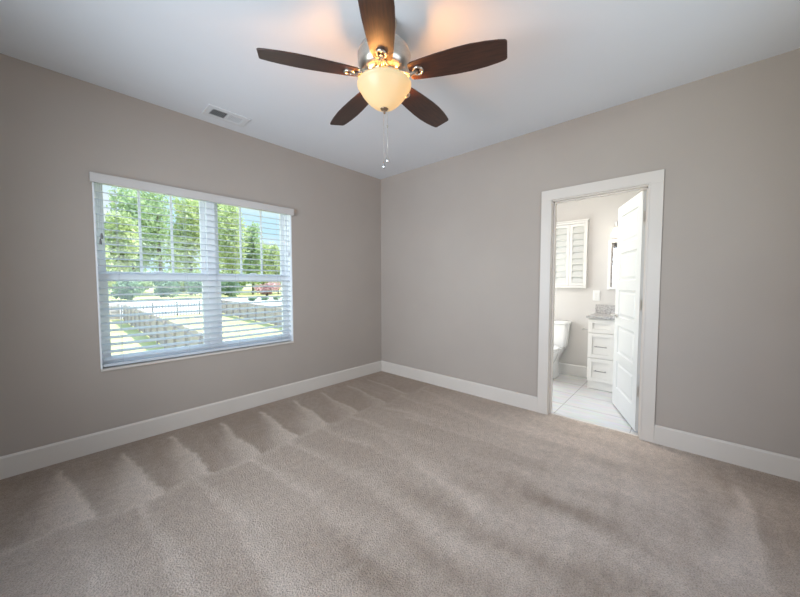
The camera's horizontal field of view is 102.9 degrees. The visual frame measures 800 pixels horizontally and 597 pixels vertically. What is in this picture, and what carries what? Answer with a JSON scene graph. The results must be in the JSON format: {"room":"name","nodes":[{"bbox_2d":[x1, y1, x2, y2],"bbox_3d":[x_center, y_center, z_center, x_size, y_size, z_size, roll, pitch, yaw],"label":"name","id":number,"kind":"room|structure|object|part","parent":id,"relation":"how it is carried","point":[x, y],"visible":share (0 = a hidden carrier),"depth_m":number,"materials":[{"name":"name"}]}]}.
{"room":"empty bedroom","nodes":[
{"label":"empty bedroom","id":0,"kind":"room"},
{"bbox_2d":[0,53,380,456],"bbox_3d":[-1.690,-0.246,3.150,0.160,2.742,4.265,3,4,42],"label":"wall","id":1,"kind":"structure","parent":0,"point":[56,129],"depth_m":2.47,"materials":[{"name":"beige paint"}]},
{"bbox_2d":[0,361,380,479],"bbox_3d":[-1.601,1.052,3.181,0.015,0.147,3.934,3,4,42],"label":"baseboard","id":2,"kind":"structure","parent":1,"relation":"attached to","point":[25,461],"depth_m":2.67,"materials":[{"name":"white paint"}]},
{"bbox_2d":[92,182,293,371],"bbox_3d":[-1.793,-0.238,3.023,0.169,1.530,1.594,3,4,42],"label":"window","id":3,"kind":"structure","parent":1,"relation":"in","point":[95,187],"depth_m":3.01,"materials":[{"name":"white plastic"}]},
{"bbox_3d":[-2.109,-0.573,2.758,0.028,0.780,0.746,3,4,42],"label":"sash","id":4,"kind":"part","parent":3,"relation":"part of","materials":[{"name":"white plastic"}]},
{"bbox_3d":[-2.087,0.136,2.773,0.028,0.717,0.746,3,4,42],"label":"sash","id":5,"kind":"part","parent":3,"relation":"part of","materials":[{"name":"white plastic"}]},
{"bbox_2d":[89,172,293,366],"bbox_3d":[-1.754,-0.228,2.987,0.118,1.458,1.616,3,4,42],"label":"window blind","id":6,"kind":"object","parent":3,"relation":"attached to","point":[98,178],"visible":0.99,"depth_m":2.83,"materials":[{"name":"grey plastic"}]},
{"bbox_3d":[-2.252,-0.658,2.389,0.002,0.418,0.010,3,4,42],"label":"lift cord","id":7,"kind":"part","parent":6,"relation":"part of","materials":[{"name":"white fabric"}]},
{"bbox_3d":[-2.220,-0.182,2.515,0.067,1.371,0.002,3,4,42],"label":"ladder cord","id":8,"kind":"part","parent":6,"relation":"part of","materials":[{"name":"white fabric"}]},
{"bbox_3d":[-1.913,-0.199,2.851,0.067,1.371,0.002,3,4,42],"label":"ladder cord","id":9,"kind":"part","parent":6,"relation":"part of","materials":[{"name":"white fabric"}]},
{"bbox_3d":[-1.772,-0.921,2.969,0.060,0.038,1.562,3,4,42],"label":"head rail","id":10,"kind":"part","parent":6,"relation":"part of","materials":[{"name":"white plastic"}]},
{"bbox_3d":[-1.772,0.488,3.041,0.058,0.022,1.562,3,4,42],"label":"rail","id":11,"kind":"part","parent":6,"relation":"part of","materials":[{"name":"white plastic"}]},
{"bbox_3d":[-1.623,-0.215,3.169,0.067,1.371,0.002,3,4,42],"label":"ladder cord","id":12,"kind":"part","parent":6,"relation":"part of","materials":[{"name":"white fabric"}]},
{"bbox_3d":[-1.327,-0.232,3.493,0.067,1.371,0.002,3,4,42],"label":"ladder cord","id":13,"kind":"part","parent":6,"relation":"part of","materials":[{"name":"white fabric"}]},
{"bbox_3d":[-1.767,0.518,3.037,0.100,0.018,1.592,3,4,42],"label":"sill","id":14,"kind":"part","parent":3,"relation":"part of","materials":[{"name":"white paint"}]},
{"bbox_3d":[-1.567,-0.602,3.352,0.028,0.780,0.720,3,4,42],"label":"sash","id":15,"kind":"part","parent":3,"relation":"part of","materials":[{"name":"white plastic"}]},
{"bbox_3d":[-1.545,0.106,3.368,0.028,0.717,0.720,3,4,42],"label":"sash","id":16,"kind":"part","parent":3,"relation":"part of","materials":[{"name":"white plastic"}]},
{"bbox_2d":[0,371,799,596],"bbox_3d":[-0.108,1.189,1.866,4.000,0.001,3.995,3,4,42],"label":"floor","id":17,"kind":"structure","parent":0,"point":[381,483],"depth_m":1.80,"materials":[{"name":"beige carpet"}]},
{"bbox_2d":[0,0,799,178],"bbox_3d":[-0.120,-1.592,1.570,4.200,0.100,4.150,3,4,42],"label":"ceiling","id":18,"kind":"structure","parent":0,"point":[567,60],"depth_m":2.05,"materials":[{"name":"white paint"}]},
{"bbox_2d":[201,104,250,126],"bbox_3d":[-1.521,-1.595,2.792,0.205,0.011,0.335,3,4,42],"label":"ceiling vent","id":19,"kind":"object","parent":18,"relation":"in","point":[213,111],"visible":1,"depth_m":2.78,"materials":[{"name":"white metal"}]},
{"bbox_2d":[256,0,506,168],"bbox_3d":[-0.076,-1.151,1.847,1.280,0.808,1.254,3,4,42],"label":"ceiling fan","id":20,"kind":"object","parent":18,"relation":"hanging from","point":[385,66],"visible":1,"depth_m":1.69,"materials":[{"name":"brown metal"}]},
{"bbox_3d":[-0.477,-1.247,1.689,0.511,0.039,0.155,-1,3,-17],"label":"blade","id":21,"kind":"part","parent":20,"relation":"part of","materials":[{"name":"brown wood"}]},
{"bbox_3d":[-0.321,-1.269,2.138,0.155,0.039,0.511,-2,3,-35],"label":"blade","id":22,"kind":"part","parent":20,"relation":"part of","materials":[{"name":"brown wood"}]},
{"bbox_3d":[-0.097,-1.233,1.401,0.155,0.039,0.511,0,3,1],"label":"blade","id":23,"kind":"part","parent":20,"relation":"part of","materials":[{"name":"brown wood"}]},
{"bbox_3d":[-0.089,-1.146,1.811,0.307,0.137,0.307,3,4,42],"label":"lamp shade","id":24,"kind":"part","parent":20,"relation":"part of","materials":[{"name":"beige glass"}]},
{"bbox_3d":[-0.071,-0.943,1.821,0.003,0.262,0.003,1,3,20],"label":"pull chain","id":25,"kind":"part","parent":20,"relation":"part of","materials":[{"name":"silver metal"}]},
{"bbox_3d":[0.156,-1.269,2.129,0.155,0.039,0.511,2,4,37],"label":"blade","id":26,"kind":"part","parent":20,"relation":"part of","materials":[{"name":"brown wood"}]},
{"bbox_3d":[0.294,-1.247,1.673,0.511,0.039,0.155,1,3,19],"label":"blade","id":27,"kind":"part","parent":20,"relation":"part of","materials":[{"name":"brown wood"}]},
{"bbox_2d":[381,48,799,457],"bbox_3d":[1.319,-0.252,3.214,4.200,2.742,0.115,3,4,42],"label":"wall","id":28,"kind":"structure","parent":0,"point":[461,234],"depth_m":2.44,"materials":[{"name":"beige paint"}]},
{"bbox_2d":[381,361,536,411],"bbox_3d":[0.543,1.014,3.898,2.215,0.147,0.015,3,4,42],"label":"baseboard","id":29,"kind":"structure","parent":28,"relation":"attached to","point":[524,401],"depth_m":3.68,"materials":[{"name":"white paint"}]},
{"bbox_2d":[550,413,638,436],"bbox_3d":[1.731,1.145,2.891,0.705,0.024,0.020,3,4,42],"label":"trim","id":30,"kind":"structure","parent":28,"relation":"attached to","point":[550,413],"depth_m":2.87,"materials":[{"name":"white paint"}]},
{"bbox_2d":[537,169,664,442],"bbox_3d":[1.739,0.064,2.846,0.904,2.146,0.158,3,4,42],"label":"door frame","id":31,"kind":"structure","parent":28,"relation":"attached to","point":[654,180],"depth_m":2.60,"materials":[{"name":"white paint"}]},
{"bbox_2d":[610,190,646,430],"bbox_3d":[2.139,0.103,2.981,0.153,2.030,0.740,1,3,20],"label":"door","id":32,"kind":"structure","parent":28,"relation":"in","point":[631,215],"depth_m":2.92,"materials":[{"name":"white paint"}]},
{"bbox_2d":[654,425,799,481],"bbox_3d":[2.355,1.094,2.247,0.880,0.147,0.015,3,4,42],"label":"baseboard","id":33,"kind":"structure","parent":28,"relation":"attached to","point":[773,463],"depth_m":2.25,"materials":[{"name":"white paint"}]},
{"bbox_2d":[552,373,637,434],"bbox_3d":[2.045,1.130,3.670,2.750,0.056,1.574,3,4,42],"label":"floor","id":34,"kind":"structure","parent":0,"point":[571,397],"depth_m":3.36,"materials":[{"name":"white tile"}]},
{"bbox_2d":[553,319,571,377],"bbox_3d":[1.961,0.688,4.299,0.474,0.756,0.703,3,4,42],"label":"toilet","id":35,"kind":"object","parent":34,"relation":"on","point":[561,327],"visible":0.3,"depth_m":4.31,"materials":[{"name":"white ceramic"}]},
{"bbox_3d":[1.891,0.874,4.231,0.372,0.392,0.495,3,4,42],"label":"bowl","id":36,"kind":"part","parent":35,"relation":"part of","materials":[{"name":"white ceramic"}]},
{"bbox_3d":[2.125,0.500,4.470,0.443,0.315,0.192,3,4,42],"label":"tank","id":37,"kind":"part","parent":35,"relation":"part of","materials":[{"name":"white ceramic"}]},
{"bbox_3d":[2.125,0.322,4.461,0.474,0.040,0.216,3,4,42],"label":"tank lid","id":38,"kind":"part","parent":35,"relation":"part of","materials":[{"name":"white ceramic"}]},
{"bbox_2d":[587,318,614,391],"bbox_3d":[2.747,0.669,3.710,0.898,0.852,0.500,3,4,42],"label":"vanity cabinet","id":39,"kind":"object","parent":34,"relation":"on","point":[600,358],"visible":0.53,"depth_m":3.77,"materials":[{"name":"white paint"}]},
{"bbox_3d":[2.374,0.856,3.777,0.270,0.276,0.020,3,4,42],"label":"drawer","id":40,"kind":"part","parent":39,"relation":"part of","materials":[{"name":"white paint"}]},
{"bbox_2d":[586,305,614,319],"bbox_3d":[2.752,0.173,3.700,0.929,0.137,0.505,3,4,42],"label":"countertop","id":41,"kind":"structure","parent":39,"relation":"on","point":[601,311],"depth_m":4.06,"materials":[{"name":"grey stone"}]},
{"bbox_3d":[2.374,0.563,3.762,0.270,0.294,0.020,3,4,42],"label":"drawer","id":42,"kind":"part","parent":39,"relation":"part of","materials":[{"name":"white paint"}]},
{"bbox_3d":[2.373,0.331,3.751,0.270,0.160,0.020,3,4,42],"label":"drawer","id":43,"kind":"part","parent":39,"relation":"part of","materials":[{"name":"white paint"}]},
{"bbox_2d":[554,190,642,366],"bbox_3d":[2.259,-0.320,4.577,3.750,2.742,0.160,3,4,42],"label":"wall","id":44,"kind":"structure","parent":0,"point":[571,304],"depth_m":4.23,"materials":[{"name":"beige paint"}]},
{"bbox_2d":[555,218,589,287],"bbox_3d":[2.181,-0.607,4.485,0.828,0.911,0.056,3,4,42],"label":"window shutter","id":45,"kind":"object","parent":44,"relation":"attached to","point":[571,236],"visible":0.43,"depth_m":4.33,"materials":[{"name":"white wood"}]},
{"bbox_3d":[2.254,-0.595,4.427,0.183,0.827,0.026,3,4,42],"label":"panel","id":46,"kind":"part","parent":45,"relation":"part of","materials":[{"name":"white wood"}]},
{"bbox_3d":[2.391,-0.589,4.303,0.183,0.827,0.026,3,4,42],"label":"panel","id":47,"kind":"part","parent":45,"relation":"part of","materials":[{"name":"white wood"}]},
{"bbox_2d":[559,362,586,377],"bbox_3d":[2.108,0.975,4.660,1.300,0.147,0.015,3,4,42],"label":"baseboard","id":48,"kind":"structure","parent":44,"relation":"attached to","point":[570,369],"depth_m":4.39,"materials":[{"name":"white wood"}]},
{"bbox_2d":[593,290,599,300],"bbox_3d":[2.579,-0.039,4.183,0.082,0.138,0.010,3,4,42],"label":"light switch","id":49,"kind":"object","parent":44,"relation":"attached to","point":[596,293],"visible":1,"depth_m":4.18,"materials":[{"name":"white plastic"}]},
{"bbox_2d":[595,305,614,313],"bbox_3d":[2.915,0.149,3.878,0.929,0.107,0.020,3,4,42],"label":"backsplash","id":50,"kind":"structure","parent":44,"relation":"attached to","point":[610,309],"depth_m":4.11,"materials":[{"name":"grey stone"}]},
{"bbox_2d":[607,240,616,289],"bbox_3d":[2.928,-0.416,3.831,0.723,0.627,0.030,3,4,42],"label":"wall mirror","id":51,"kind":"object","parent":44,"relation":"attached to","point":[612,248],"visible":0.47,"depth_m":4.04,"materials":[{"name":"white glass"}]},
{"bbox_2d":[611,242,616,286],"bbox_3d":[2.933,-0.417,3.836,0.655,0.559,0.015,3,4,42],"label":"mirror glass","id":52,"kind":"object","parent":51,"relation":"attached to","point":[613,244],"depth_m":4.03,"materials":[{"name":"white"}]},
{"bbox_2d":[610,221,617,237],"bbox_3d":[2.874,-0.854,3.763,0.644,0.212,0.172,3,4,42],"label":"vanity light","id":53,"kind":"object","parent":44,"relation":"attached to","point":[614,234],"visible":0.18,"depth_m":3.90,"materials":[{"name":"white glass"}]},
{"bbox_3d":[2.666,-0.816,3.922,0.124,0.120,0.124,3,4,42],"label":"lamp shade","id":54,"kind":"part","parent":53,"relation":"part of","materials":[{"name":"white glass"}]},
{"label":"outside","id":55,"kind":"structure","parent":0,"visible":0},
{"bbox_2d":[108,285,280,354],"bbox_3d":[-85.158,-4.340,149.664,319.000,2.200,420.000,3,4,42],"label":"ground","id":56,"kind":"structure","parent":55,"point":[142,297],"depth_m":29.91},
{"bbox_2d":[105,245,112,270],"bbox_3d":[-44.499,-5.606,45.433,5.253,12.222,5.202,-1,3,-23],"label":"leafy tree","id":57,"kind":"object","parent":56,"relation":"on","point":[107,247],"visible":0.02,"depth_m":46.96,"materials":[{"name":"green plant"}]},
{"bbox_2d":[109,303,120,319],"bbox_3d":[-36.188,1.721,29.931,0.160,1.830,14.951,3,4,43],"label":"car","id":58,"kind":"object","parent":56,"relation":"on","point":[113,312],"visible":0.11,"depth_m":35.08,"materials":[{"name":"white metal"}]},
{"bbox_2d":[104,208,138,297],"bbox_3d":[-46.490,-7.372,52.447,6.272,14.975,6.387,-2,3,-29],"label":"leafy tree","id":59,"kind":"object","parent":56,"relation":"on","point":[113,219],"visible":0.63,"depth_m":51.60,"materials":[{"name":"green plant"}]},
{"bbox_2d":[108,281,144,299],"bbox_3d":[-39.554,-1.564,46.227,4.126,3.796,3.333,0,3,7],"label":"shrub","id":60,"kind":"object","parent":56,"relation":"on","point":[121,283],"visible":0.69,"depth_m":45.55,"materials":[{"name":"green plant"}]},
{"bbox_2d":[105,186,156,271],"bbox_3d":[-49.809,-11.722,59.455,8.092,22.876,7.368,-1,3,-17],"label":"leafy tree","id":61,"kind":"object","parent":56,"relation":"on","point":[129,192],"visible":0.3,"depth_m":58.69,"materials":[{"name":"green plant"}]},
{"bbox_2d":[108,268,153,290],"bbox_3d":[-66.452,-5.077,77.369,10.825,7.008,11.786,3,4,42],"label":"thicket","id":62,"kind":"object","parent":56,"relation":"on","point":[144,283],"visible":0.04,"depth_m":77.31,"materials":[{"name":"green plant"}]},
{"bbox_2d":[132,190,177,272],"bbox_3d":[-50.978,-13.692,66.630,10.346,26.032,9.193,3,4,42],"label":"leafy tree","id":63,"kind":"object","parent":56,"relation":"on","point":[145,195],"visible":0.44,"depth_m":65.45,"materials":[{"name":"green plant"}]},
{"bbox_2d":[120,303,203,348],"bbox_3d":[-18.062,2.045,23.058,35.110,1.830,0.160,3,4,44],"label":"retaining wall","id":64,"kind":"structure","parent":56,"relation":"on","point":[125,311],"depth_m":21.01,"materials":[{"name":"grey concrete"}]},
{"bbox_3d":[-18.034,2.607,23.115,35.010,0.090,0.038,3,4,44],"label":"rail","id":65,"kind":"part","parent":64,"relation":"part of","materials":[{"name":"grey wood"}]},
{"bbox_3d":[-18.083,2.046,23.037,0.102,1.830,0.102,3,4,42],"label":"post","id":66,"kind":"part","parent":64,"relation":"part of","materials":[{"name":"grey wood"}]},
{"bbox_3d":[-18.035,2.008,23.085,35.010,0.090,0.038,3,4,44],"label":"rail","id":67,"kind":"part","parent":64,"relation":"part of","materials":[{"name":"grey wood"}]},
{"bbox_3d":[-16.277,2.130,21.309,0.102,1.830,0.102,3,4,42],"label":"post","id":68,"kind":"part","parent":64,"relation":"part of","materials":[{"name":"grey wood"}]},
{"bbox_3d":[-18.035,1.409,23.056,35.010,0.090,0.038,3,4,44],"label":"rail","id":69,"kind":"part","parent":64,"relation":"part of","materials":[{"name":"grey wood"}]},
{"bbox_3d":[-14.471,2.213,19.582,0.102,1.830,0.102,3,4,42],"label":"post","id":70,"kind":"part","parent":64,"relation":"part of","materials":[{"name":"grey wood"}]},
{"bbox_3d":[-12.665,2.297,17.854,0.102,1.830,0.102,3,4,42],"label":"post","id":71,"kind":"part","parent":64,"relation":"part of","materials":[{"name":"grey wood"}]},
{"bbox_2d":[125,301,202,315],"bbox_3d":[-27.439,1.271,39.171,0.080,1.800,9.710,3,4,42],"label":"metal fence","id":72,"kind":"object","parent":56,"relation":"on","point":[194,301],"visible":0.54,"depth_m":38.74,"materials":[{"name":"grey metal"}]},
{"bbox_2d":[152,281,179,297],"bbox_3d":[-36.328,-2.119,49.675,3.966,4.339,3.873,3,4,42],"label":"shrub","id":73,"kind":"object","parent":56,"relation":"on","point":[156,283],"visible":0.59,"depth_m":49.06,"materials":[{"name":"green plant"}]},
{"bbox_2d":[162,196,200,294],"bbox_3d":[-41.373,-11.366,62.453,8.660,21.905,8.590,3,4,42],"label":"leafy tree","id":74,"kind":"object","parent":56,"relation":"on","point":[185,201],"visible":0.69,"depth_m":60.73,"materials":[{"name":"green plant"}]},
{"bbox_2d":[164,270,199,291],"bbox_3d":[-57.791,-4.969,85.578,10.623,6.932,10.717,3,4,42],"label":"thicket","id":75,"kind":"object","parent":56,"relation":"on","point":[180,282],"visible":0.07,"depth_m":83.34,"materials":[{"name":"green plant"}]},
{"bbox_2d":[184,281,201,295],"bbox_3d":[-33.669,-2.129,52.716,4.520,3.763,4.403,1,3,16],"label":"shrub","id":76,"kind":"object","parent":56,"relation":"on","point":[190,283],"visible":0.37,"depth_m":52.12,"materials":[{"name":"green plant"}]},
{"bbox_2d":[197,204,229,272],"bbox_3d":[-43.131,-13.726,75.409,9.646,25.218,10.275,3,4,42],"label":"leafy tree","id":77,"kind":"object","parent":56,"relation":"on","point":[218,205],"visible":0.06,"depth_m":73.94,"materials":[{"name":"green plant"}]},
{"bbox_2d":[221,282,242,296],"bbox_3d":[-30.584,-2.172,56.751,4.000,4.248,4.543,3,4,42],"label":"shrub","id":78,"kind":"object","parent":56,"relation":"on","point":[222,283],"visible":0.69,"depth_m":56.19,"materials":[{"name":"green plant"}]},
{"bbox_2d":[217,204,249,294],"bbox_3d":[-32.711,-10.693,62.090,5.896,20.672,5.791,3,4,42],"label":"leafy tree","id":79,"kind":"object","parent":56,"relation":"on","point":[232,209],"visible":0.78,"depth_m":60.99,"materials":[{"name":"green plant"}]},
{"bbox_2d":[220,270,249,288],"bbox_3d":[-50.215,-5.515,94.691,12.008,6.764,11.133,3,4,42],"label":"thicket","id":80,"kind":"object","parent":56,"relation":"on","point":[241,283],"visible":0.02,"depth_m":93.76,"materials":[{"name":"green plant"}]},
{"bbox_2d":[237,220,263,293],"bbox_3d":[-32.320,-8.784,68.838,6.271,16.138,6.012,3,4,42],"label":"leafy tree","id":81,"kind":"object","parent":56,"relation":"on","point":[253,229],"visible":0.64,"depth_m":67.68,"materials":[{"name":"green plant"}]},
{"bbox_2d":[222,300,281,325],"bbox_3d":[-14.466,1.553,32.928,0.160,1.830,27.142,-3,4,-44],"label":"wooden fence","id":82,"kind":"structure","parent":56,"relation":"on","point":[223,301],"depth_m":34.19,"materials":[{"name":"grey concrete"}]},
{"bbox_3d":[-14.438,0.918,32.925,0.038,0.090,27.042,-3,4,-44],"label":"rail","id":83,"kind":"part","parent":82,"relation":"part of","materials":[{"name":"grey wood"}]},
{"bbox_2d":[254,241,272,285],"bbox_3d":[-32.302,-7.834,76.621,5.762,13.399,7.086,3,4,42],"label":"leafy tree","id":84,"kind":"object","parent":56,"relation":"on","point":[264,246],"visible":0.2,"depth_m":75.60,"materials":[{"name":"green plant"}]},
{"bbox_2d":[254,282,280,295],"bbox_3d":[-24.983,-1.768,61.152,5.280,3.095,5.523,3,4,42],"label":"tree","id":85,"kind":"object","parent":56,"relation":"on","point":[268,283],"visible":0.62,"depth_m":60.17,"materials":[{"name":"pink plant"}]},
{"bbox_2d":[267,243,279,294],"bbox_3d":[-26.084,-6.229,68.077,4.497,11.176,4.216,3,4,42],"label":"leafy tree","id":86,"kind":"object","parent":56,"relation":"on","point":[274,247],"visible":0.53,"depth_m":66.88,"materials":[{"name":"green plant"}]},
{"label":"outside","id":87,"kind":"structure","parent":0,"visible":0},
{"bbox_2d":[109,297,281,318],"bbox_3d":[-26.511,0.943,48.939,9.600,1.610,150.000,3,4,42],"label":"road","id":88,"kind":"structure","parent":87,"point":[183,302],"depth_m":45.48,"materials":[{"name":"grey asphalt"}]}
]}

